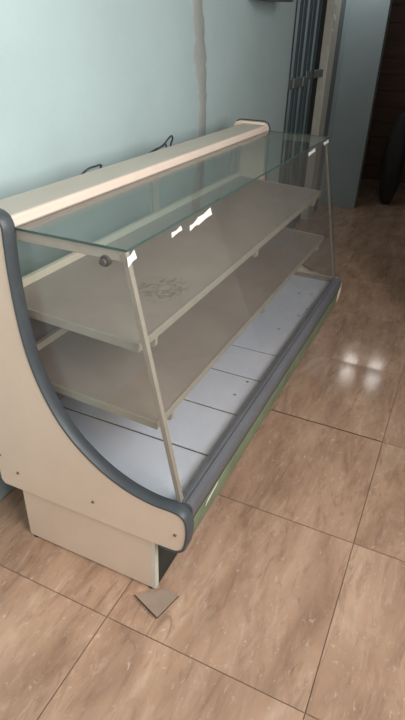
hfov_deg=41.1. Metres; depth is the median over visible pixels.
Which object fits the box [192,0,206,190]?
trim
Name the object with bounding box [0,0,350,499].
wall
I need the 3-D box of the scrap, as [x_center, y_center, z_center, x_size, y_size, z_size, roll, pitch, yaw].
[-0.144,0.721,1.640,0.103,0.013,0.098,23,37,31]
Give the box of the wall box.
[261,0,293,1]
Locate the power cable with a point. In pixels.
(170, 136)
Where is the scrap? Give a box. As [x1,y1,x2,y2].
[135,588,178,618]
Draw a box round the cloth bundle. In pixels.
[379,113,404,203]
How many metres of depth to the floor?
1.71 m
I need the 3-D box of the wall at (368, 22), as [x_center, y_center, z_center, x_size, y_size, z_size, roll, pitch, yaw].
[2.371,-2.626,4.484,2.340,2.950,0.120,15,33,20]
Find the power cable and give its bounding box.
[80,135,231,175]
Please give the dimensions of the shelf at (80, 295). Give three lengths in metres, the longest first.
1.720 x 0.429 x 0.005 m
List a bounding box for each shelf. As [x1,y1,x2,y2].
[24,176,319,342]
[39,228,322,420]
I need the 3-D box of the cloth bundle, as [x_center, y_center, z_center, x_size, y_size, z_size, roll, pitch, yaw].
[1.923,-2.016,5.456,0.221,0.876,0.226,15,33,20]
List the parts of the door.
lock rail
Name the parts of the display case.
panel, rail, rail, rail, panel, edge trim, rail, clamp knob, rail, deck plate, deck plate, corner post, glass, deck plate, rail, rail, deck plate, edge trim, rail, deck plate, panel, rail, rail, rail, corner post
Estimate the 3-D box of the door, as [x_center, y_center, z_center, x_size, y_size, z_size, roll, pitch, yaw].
[0.851,-2.147,4.330,0.130,2.200,1.390,15,33,20]
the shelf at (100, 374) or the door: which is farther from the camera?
the door
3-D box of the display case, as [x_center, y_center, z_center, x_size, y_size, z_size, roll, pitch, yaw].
[0.060,-0.237,2.167,0.671,1.120,1.857,15,33,20]
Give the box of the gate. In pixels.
[278,0,322,228]
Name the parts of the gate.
hinge plate, hinge plate, hinge plate, hinge plate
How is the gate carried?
attached to the door
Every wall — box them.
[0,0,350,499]
[322,0,392,207]
[361,0,404,182]
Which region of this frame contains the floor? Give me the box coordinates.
[0,178,404,719]
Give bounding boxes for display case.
[0,118,341,588]
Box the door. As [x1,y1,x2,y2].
[296,0,346,222]
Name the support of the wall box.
attached to the wall at (84, 84)
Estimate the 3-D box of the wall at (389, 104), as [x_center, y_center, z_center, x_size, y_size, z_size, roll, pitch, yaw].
[2.994,-3.296,5.629,2.640,2.950,0.150,15,33,20]

